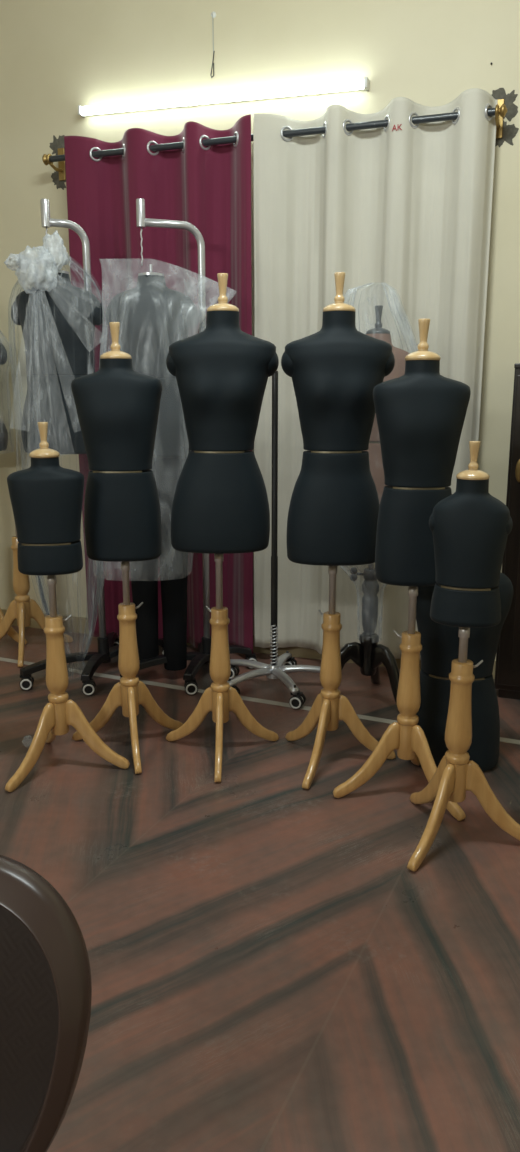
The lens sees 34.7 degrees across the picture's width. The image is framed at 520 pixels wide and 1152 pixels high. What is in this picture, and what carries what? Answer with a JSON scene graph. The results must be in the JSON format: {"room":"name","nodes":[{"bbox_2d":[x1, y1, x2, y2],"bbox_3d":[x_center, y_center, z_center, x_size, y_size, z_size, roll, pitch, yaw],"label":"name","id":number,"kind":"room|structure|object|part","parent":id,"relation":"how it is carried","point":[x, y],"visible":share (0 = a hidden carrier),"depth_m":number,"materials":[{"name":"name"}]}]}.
{"room":"design studio","nodes":[
{"label":"design studio","id":0,"kind":"room"},
{"bbox_2d":[0,626,519,1151],"bbox_3d":[-1.118,1.079,1.363,7.316,0.001,8.039,0,13,0],"label":"floor","id":1,"kind":"structure","parent":0,"point":[271,971],"depth_m":2.16,"materials":[{"name":"brown wood"}]},
{"bbox_2d":[0,342,27,644],"bbox_3d":[-1.483,-0.536,4.429,0.443,1.812,0.419,0,13,0],"label":"mannequin","id":2,"kind":"object","parent":1,"relation":"on","point":[12,633],"visible":0.85,"depth_m":4.33,"materials":[{"name":"black fabric"}]},
{"bbox_3d":[-1.370,0.240,4.514,0.226,0.262,0.027,5,13,19],"label":"leg","id":3,"kind":"part","parent":2,"relation":"part of","materials":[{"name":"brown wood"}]},
{"bbox_2d":[0,525,72,666],"bbox_3d":[-1.258,-0.048,4.249,0.475,0.940,0.453,0,13,0],"label":"wooden stand","id":4,"kind":"object","parent":1,"relation":"on","point":[22,608],"visible":0.73,"depth_m":4.30,"materials":[{"name":"brown wood"}]},
{"bbox_3d":[-1.378,0.252,4.413,0.244,0.283,0.029,5,13,19],"label":"leg","id":5,"kind":"part","parent":4,"relation":"part of","materials":[{"name":"brown wood"}]},
{"bbox_3d":[-1.211,0.295,4.218,0.029,0.283,0.244,-2,13,-10],"label":"leg","id":6,"kind":"part","parent":4,"relation":"part of","materials":[{"name":"brown wood"}]},
{"bbox_3d":[-1.122,0.242,4.457,0.244,0.283,0.029,-10,16,-39],"label":"leg","id":7,"kind":"part","parent":4,"relation":"part of","materials":[{"name":"brown wood"}]},
{"bbox_2d":[0,855,91,1151],"bbox_3d":[-0.450,0.787,0.958,0.400,0.745,0.539,3,13,12],"label":"plastic chair","id":8,"kind":"object","parent":1,"relation":"on","point":[46,983],"visible":1,"depth_m":1.06,"materials":[{"name":"black plastic"}]},
{"bbox_3d":[-0.414,0.593,1.088,0.342,0.364,0.112,3,13,12],"label":"backrest","id":9,"kind":"part","parent":8,"relation":"part of","materials":[{"name":"black plastic"}]},
{"bbox_2d":[5,422,129,791],"bbox_3d":[-0.676,0.090,2.928,0.402,1.246,0.445,0,13,0],"label":"mannequin","id":10,"kind":"object","parent":1,"relation":"on","point":[46,497],"visible":1,"depth_m":2.81,"materials":[{"name":"black fabric"}]},
{"bbox_3d":[-0.805,0.597,2.915,0.027,0.262,0.226,8,15,33],"label":"leg","id":11,"kind":"part","parent":10,"relation":"part of","materials":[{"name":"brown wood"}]},
{"bbox_3d":[-0.788,0.545,3.150,0.027,0.262,0.226,-6,14,-25],"label":"leg","id":12,"kind":"part","parent":10,"relation":"part of","materials":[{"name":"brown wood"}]},
{"bbox_3d":[-0.588,0.574,3.018,0.226,0.262,0.027,1,13,4],"label":"leg","id":13,"kind":"part","parent":10,"relation":"part of","materials":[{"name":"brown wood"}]},
{"bbox_2d":[19,199,163,695],"bbox_3d":[-0.779,-0.576,3.850,0.388,2.144,0.779,7,14,27],"label":"stand","id":14,"kind":"object","parent":1,"relation":"on","point":[108,645],"visible":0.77,"depth_m":3.84,"materials":[{"name":"silver metal"}]},
{"bbox_2d":[5,231,102,640],"bbox_3d":[-0.875,-0.468,3.771,0.458,2.028,0.376,0,13,0],"label":"plastic bag","id":15,"kind":"object","parent":14,"relation":"hanging from","point":[19,257],"visible":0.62,"depth_m":3.46,"materials":[{"name":"white"}]},
{"bbox_2d":[11,262,104,453],"bbox_3d":[-0.889,-0.962,3.699,0.409,0.820,0.251,0,13,0],"label":"hanging form","id":16,"kind":"object","parent":14,"relation":"hanging from","point":[58,325],"visible":0.87,"depth_m":3.61,"materials":[{"name":"black fabric"}]},
{"bbox_3d":[-0.889,-1.338,3.615,0.112,0.050,0.112,0,13,0],"label":"neck plate","id":17,"kind":"part","parent":16,"relation":"part of","materials":[{"name":"beige metal"}]},
{"bbox_3d":[-0.941,0.407,3.948,0.400,0.053,0.066,-10,16,-37],"label":"arm","id":18,"kind":"part","parent":14,"relation":"part of","materials":[{"name":"black plastic"}]},
{"bbox_3d":[-0.779,0.415,3.910,0.066,0.053,0.310,1,13,4],"label":"arm","id":19,"kind":"part","parent":14,"relation":"part of","materials":[{"name":"black plastic"}]},
{"bbox_2d":[97,636,110,662],"bbox_3d":[-0.767,0.359,4.077,0.068,0.130,0.068,0,13,0],"label":"socket","id":20,"kind":"object","parent":14,"relation":"attached to","point":[103,641],"depth_m":4.05,"materials":[{"name":"black plastic"}]},
{"bbox_3d":[-0.769,0.338,4.256,0.067,0.053,0.322,0,13,0],"label":"arm","id":21,"kind":"part","parent":14,"relation":"part of","materials":[{"name":"black plastic"}]},
{"bbox_3d":[-0.618,0.352,4.195,0.340,0.053,0.066,-10,16,-37],"label":"arm","id":22,"kind":"part","parent":14,"relation":"part of","materials":[{"name":"black plastic"}]},
{"bbox_2d":[71,322,182,773],"bbox_3d":[-0.524,-0.101,3.019,0.432,1.578,0.428,0,13,0],"label":"mannequin","id":23,"kind":"object","parent":1,"relation":"on","point":[117,405],"visible":1,"depth_m":2.93,"materials":[{"name":"black fabric"}]},
{"bbox_3d":[-0.630,0.527,3.231,0.226,0.262,0.027,4,13,16],"label":"leg","id":24,"kind":"part","parent":23,"relation":"part of","materials":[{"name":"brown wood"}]},
{"bbox_3d":[-0.462,0.565,3.062,0.027,0.262,0.226,-3,13,-14],"label":"leg","id":25,"kind":"part","parent":23,"relation":"part of","materials":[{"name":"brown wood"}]},
{"bbox_3d":[-0.396,0.514,3.288,0.226,0.262,0.027,-12,17,-43],"label":"leg","id":26,"kind":"part","parent":23,"relation":"part of","materials":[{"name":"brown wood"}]},
{"bbox_2d":[120,198,256,694],"bbox_3d":[-0.332,-0.558,3.780,0.376,2.141,0.654,9,16,36],"label":"stand","id":27,"kind":"object","parent":1,"relation":"on","point":[198,659],"visible":0.67,"depth_m":3.77,"materials":[{"name":"silver metal"}]},
{"bbox_3d":[-0.509,-1.417,3.577,0.010,0.158,0.011,0,13,0],"label":"hook chain","id":28,"kind":"part","parent":27,"relation":"part of","materials":[{"name":"silver metal"}]},
{"bbox_2d":[105,264,198,670],"bbox_3d":[-0.472,-0.454,3.792,0.409,1.826,0.251,0,13,0],"label":"hanging form","id":29,"kind":"object","parent":27,"relation":"hanging from","point":[152,316],"visible":0.62,"depth_m":3.65,"materials":[{"name":"plastic"}]},
{"bbox_3d":[-0.546,-0.104,3.873,0.168,1.006,0.200,0,13,0],"label":"trouser leg","id":30,"kind":"part","parent":29,"relation":"part of","materials":[{"name":"black fabric"}]},
{"bbox_3d":[-0.472,-1.321,3.599,0.112,0.050,0.112,0,13,0],"label":"neck plate","id":31,"kind":"part","parent":29,"relation":"part of","materials":[{"name":"silver metal"}]},
{"bbox_2d":[96,299,227,562],"bbox_3d":[-0.435,-0.687,3.734,0.665,1.391,0.331,0,13,0],"label":"plastic cover","id":32,"kind":"object","parent":29,"relation":"on","point":[105,299],"visible":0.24,"depth_m":3.60,"materials":[{"name":"white"}]},
{"bbox_3d":[-0.398,-0.079,3.879,0.168,1.056,0.200,0,13,0],"label":"trouser leg","id":33,"kind":"part","parent":29,"relation":"part of","materials":[{"name":"black fabric"}]},
{"bbox_3d":[-0.458,0.405,3.959,0.430,0.053,0.066,-8,15,-31],"label":"arm","id":34,"kind":"part","parent":27,"relation":"part of","materials":[{"name":"black plastic"}]},
{"bbox_3d":[-0.295,0.415,3.913,0.066,0.053,0.310,3,13,12],"label":"arm","id":35,"kind":"part","parent":27,"relation":"part of","materials":[{"name":"black plastic"}]},
{"bbox_3d":[-0.280,0.359,4.161,0.066,0.052,0.130,-3,13,-14],"label":"arm","id":36,"kind":"part","parent":27,"relation":"part of","materials":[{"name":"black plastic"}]},
{"bbox_2d":[201,636,210,662],"bbox_3d":[-0.259,0.359,4.077,0.068,0.130,0.068,0,13,0],"label":"socket","id":37,"kind":"object","parent":27,"relation":"attached to","point":[206,640],"depth_m":4.05,"materials":[{"name":"black plastic"}]},
{"bbox_3d":[-0.143,0.371,4.109,0.200,0.053,0.066,-3,13,-14],"label":"arm","id":38,"kind":"part","parent":27,"relation":"part of","materials":[{"name":"black plastic"}]},
{"bbox_2d":[166,273,278,781],"bbox_3d":[-0.148,-0.155,2.918,0.446,1.730,0.388,0,13,0],"label":"mannequin","id":39,"kind":"object","parent":1,"relation":"on","point":[220,506],"visible":1,"depth_m":2.84,"materials":[{"name":"black fabric"}]},
{"bbox_3d":[-0.268,0.533,3.203,0.226,0.262,0.027,7,14,29],"label":"leg","id":40,"kind":"part","parent":39,"relation":"part of","materials":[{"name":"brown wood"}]},
{"bbox_3d":[-0.148,0.579,2.999,0.027,0.262,0.226,0,13,0],"label":"leg","id":41,"kind":"part","parent":39,"relation":"part of","materials":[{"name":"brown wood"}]},
{"bbox_3d":[-0.028,0.533,3.203,0.226,0.262,0.027,-7,14,-29],"label":"leg","id":42,"kind":"part","parent":39,"relation":"part of","materials":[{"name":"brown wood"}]},
{"bbox_2d":[0,657,519,744],"bbox_3d":[-0.120,0.543,3.755,4.061,0.002,0.040,5,14,23],"label":"trim","id":43,"kind":"structure","parent":1,"relation":"on","point":[507,740],"depth_m":3.73,"materials":[{"name":"stone"}]},
{"bbox_2d":[227,371,319,708],"bbox_3d":[0.098,-0.178,3.709,0.541,1.430,0.565,0,13,0],"label":"pole stand","id":44,"kind":"object","parent":1,"relation":"on","point":[285,663],"visible":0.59,"depth_m":3.73,"materials":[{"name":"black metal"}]},
{"bbox_3d":[-0.050,0.456,3.761,0.250,0.048,0.052,-10,16,-37],"label":"arm","id":45,"kind":"part","parent":44,"relation":"part of","materials":[{"name":"silver metal"}]},
{"bbox_3d":[-0.056,0.419,3.927,0.250,0.048,0.052,8,15,33],"label":"arm","id":46,"kind":"part","parent":44,"relation":"part of","materials":[{"name":"silver metal"}]},
{"bbox_3d":[0.104,0.407,3.984,0.052,0.048,0.250,4,13,16],"label":"arm","id":47,"kind":"part","parent":44,"relation":"part of","materials":[{"name":"silver metal"}]},
{"bbox_3d":[0.114,0.467,3.715,0.052,0.048,0.250,-5,13,-19],"label":"arm","id":48,"kind":"part","parent":44,"relation":"part of","materials":[{"name":"silver metal"}]},
{"bbox_3d":[0.209,0.437,3.849,0.251,0.048,0.054,0,13,0],"label":"arm","id":49,"kind":"part","parent":44,"relation":"part of","materials":[{"name":"silver metal"}]},
{"bbox_2d":[281,272,395,788],"bbox_3d":[0.233,-0.138,2.855,0.446,1.724,0.388,6,14,23],"label":"mannequin","id":50,"kind":"object","parent":1,"relation":"on","point":[335,370],"visible":0.98,"depth_m":2.78,"materials":[{"name":"black fabric"}]},
{"bbox_3d":[0.175,0.539,3.176,0.027,0.262,0.226,-9,15,-35],"label":"leg","id":51,"kind":"part","parent":50,"relation":"part of","materials":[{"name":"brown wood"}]},
{"bbox_3d":[0.201,0.591,2.943,0.027,0.262,0.226,6,14,23],"label":"leg","id":52,"kind":"part","parent":50,"relation":"part of","materials":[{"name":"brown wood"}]},
{"bbox_3d":[0.395,0.560,3.081,0.226,0.262,0.027,-1,13,-6],"label":"leg","id":53,"kind":"part","parent":50,"relation":"part of","materials":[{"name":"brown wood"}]},
{"bbox_2d":[340,305,409,701],"bbox_3d":[0.445,-0.271,3.548,0.410,1.681,0.420,0,13,0],"label":"mannequin","id":54,"kind":"object","parent":1,"relation":"on","point":[368,655],"visible":0.3,"depth_m":3.57,"materials":[{"name":"plastic"}]},
{"bbox_3d":[0.345,0.425,3.657,0.210,0.275,0.039,-2,13,-10],"label":"leg","id":55,"kind":"part","parent":54,"relation":"part of","materials":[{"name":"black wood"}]},
{"bbox_3d":[0.520,0.392,3.805,0.039,0.275,0.210,4,13,18],"label":"leg","id":56,"kind":"part","parent":54,"relation":"part of","materials":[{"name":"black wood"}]},
{"bbox_3d":[0.568,0.442,3.582,0.039,0.275,0.210,-11,17,-41],"label":"leg","id":57,"kind":"part","parent":54,"relation":"part of","materials":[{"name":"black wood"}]},
{"bbox_2d":[333,319,470,820],"bbox_3d":[0.453,-0.020,2.702,0.414,1.559,0.442,0,13,0],"label":"mannequin","id":58,"kind":"object","parent":1,"relation":"on","point":[421,412],"visible":0.91,"depth_m":2.56,"materials":[{"name":"black fabric"}]},
{"bbox_3d":[0.359,0.621,2.809,0.226,0.262,0.027,-2,13,-8],"label":"leg","id":59,"kind":"part","parent":58,"relation":"part of","materials":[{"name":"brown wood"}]},
{"bbox_3d":[0.549,0.589,2.954,0.027,0.262,0.226,5,14,21],"label":"leg","id":60,"kind":"part","parent":58,"relation":"part of","materials":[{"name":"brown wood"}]},
{"bbox_3d":[0.583,0.641,2.721,0.027,0.262,0.226,-10,16,-37],"label":"leg","id":61,"kind":"part","parent":58,"relation":"part of","materials":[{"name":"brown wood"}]},
{"bbox_2d":[410,572,512,771],"bbox_3d":[0.715,0.239,3.003,0.360,0.923,0.231,2,13,8],"label":"mannequin","id":62,"kind":"object","parent":1,"relation":"on","point":[439,642],"visible":0.52,"depth_m":2.95,"materials":[{"name":"black fabric"}]},
{"bbox_2d":[407,441,519,871],"bbox_3d":[0.633,0.213,2.458,0.422,1.212,0.438,0,13,0],"label":"mannequin","id":63,"kind":"object","parent":1,"relation":"on","point":[470,528],"visible":1,"depth_m":2.34,"materials":[{"name":"black fabric"}]},
{"bbox_3d":[0.550,0.653,2.668,0.027,0.262,0.226,-4,13,-19],"label":"leg","id":64,"kind":"part","parent":63,"relation":"part of","materials":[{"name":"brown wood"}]},
{"bbox_3d":[0.504,0.704,2.437,0.027,0.262,0.226,11,16,40],"label":"leg","id":65,"kind":"part","parent":63,"relation":"part of","materials":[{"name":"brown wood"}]},
{"bbox_3d":[0.731,0.687,2.514,0.226,0.262,0.027,2,13,11],"label":"leg","id":66,"kind":"part","parent":63,"relation":"part of","materials":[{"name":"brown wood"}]},
{"bbox_2d":[494,363,519,699],"bbox_3d":[1.508,-0.152,3.528,0.904,1.457,0.301,4,13,19],"label":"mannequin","id":67,"kind":"object","parent":1,"relation":"on","point":[507,668],"visible":0.93,"depth_m":3.59,"materials":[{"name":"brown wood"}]},
{"bbox_3d":[1.258,-0.155,3.489,0.320,1.200,0.008,4,13,19],"label":"panel","id":68,"kind":"part","parent":67,"relation":"part of","materials":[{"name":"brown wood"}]},
{"bbox_2d":[0,0,519,659],"bbox_3d":[0.000,-1.282,4.017,5.400,3.450,0.001,4,13,19],"label":"wall","id":69,"kind":"structure","parent":0,"point":[57,57],"depth_m":3.86,"materials":[{"name":"beige paint"}]},
{"bbox_2d":[49,135,64,154],"bbox_3d":[-1.017,-2.164,4.193,0.106,0.112,0.004,5,13,19],"label":"cement patch","id":70,"kind":"object","parent":69,"relation":"attached to","point":[57,143],"visible":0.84,"depth_m":4.19,"materials":[{"name":"grey concrete"}]},
{"bbox_2d":[51,171,65,189],"bbox_3d":[-1.020,-2.016,4.227,0.099,0.106,0.004,5,13,19],"label":"cement patch","id":71,"kind":"object","parent":69,"relation":"attached to","point":[55,176],"visible":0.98,"depth_m":4.23,"materials":[{"name":"grey concrete"}]},
{"bbox_2d":[210,11,215,77],"bbox_3d":[-0.216,-2.439,3.823,0.024,0.281,0.029,4,13,19],"label":"hanging wire","id":72,"kind":"object","parent":69,"relation":"hanging from","point":[213,14],"visible":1,"depth_m":3.82,"materials":[{"name":"white plastic"}]},
{"bbox_3d":[-0.214,-2.484,3.813,0.007,0.165,0.007,4,13,19],"label":"cord","id":73,"kind":"part","parent":72,"relation":"part of","materials":[{"name":"white plastic"}]},
{"bbox_2d":[78,77,369,117],"bbox_3d":[-0.205,-2.211,3.853,1.438,0.078,0.051,4,13,19],"label":"tube light","id":74,"kind":"object","parent":69,"relation":"attached to","point":[361,84],"visible":1,"depth_m":3.82,"materials":[{"name":"white glass"}]},
{"bbox_2d":[1,609,495,678],"bbox_3d":[-0.003,0.359,4.376,5.400,0.090,0.016,4,13,19],"label":"baseboard","id":75,"kind":"structure","parent":69,"relation":"attached to","point":[75,624],"depth_m":4.38,"materials":[{"name":"brown wood"}]},
{"bbox_2d":[42,99,506,180],"bbox_3d":[-0.019,-1.987,3.793,2.213,0.150,0.137,4,13,19],"label":"curtain rod","id":76,"kind":"object","parent":69,"relation":"attached to","point":[500,110],"visible":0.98,"depth_m":3.67,"materials":[{"name":"grey paint"}]},
{"bbox_2d":[64,114,252,653],"bbox_3d":[-0.478,-0.867,4.167,0.966,2.514,0.111,4,13,19],"label":"curtain","id":77,"kind":"object","parent":76,"relation":"hanging from","point":[208,188],"visible":0.48,"depth_m":4.01,"materials":[{"name":"red fabric"}]},
{"bbox_3d":[-0.033,-1.978,3.754,2.132,0.029,0.029,4,13,19],"label":"rod","id":78,"kind":"part","parent":76,"relation":"part of","materials":[{"name":"grey paint"}]},
{"bbox_2d":[253,88,497,659],"bbox_3d":[0.476,-0.814,3.827,1.044,2.469,0.104,4,13,19],"label":"curtain","id":79,"kind":"object","parent":76,"relation":"hanging from","point":[403,208],"visible":0.56,"depth_m":3.69,"materials":[{"name":"beige fabric"}]},
{"bbox_2d":[492,88,517,121],"bbox_3d":[1.020,-1.973,3.484,0.120,0.134,0.004,5,13,19],"label":"cement patch","id":80,"kind":"object","parent":69,"relation":"attached to","point":[500,93],"visible":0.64,"depth_m":3.48,"materials":[{"name":"grey concrete"}]},
{"bbox_2d":[495,120,518,146],"bbox_3d":[1.027,-1.865,3.506,0.121,0.107,0.004,5,13,19],"label":"cement patch","id":81,"kind":"object","parent":69,"relation":"attached to","point":[509,131],"visible":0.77,"depth_m":3.50,"materials":[{"name":"grey concrete"}]}
]}

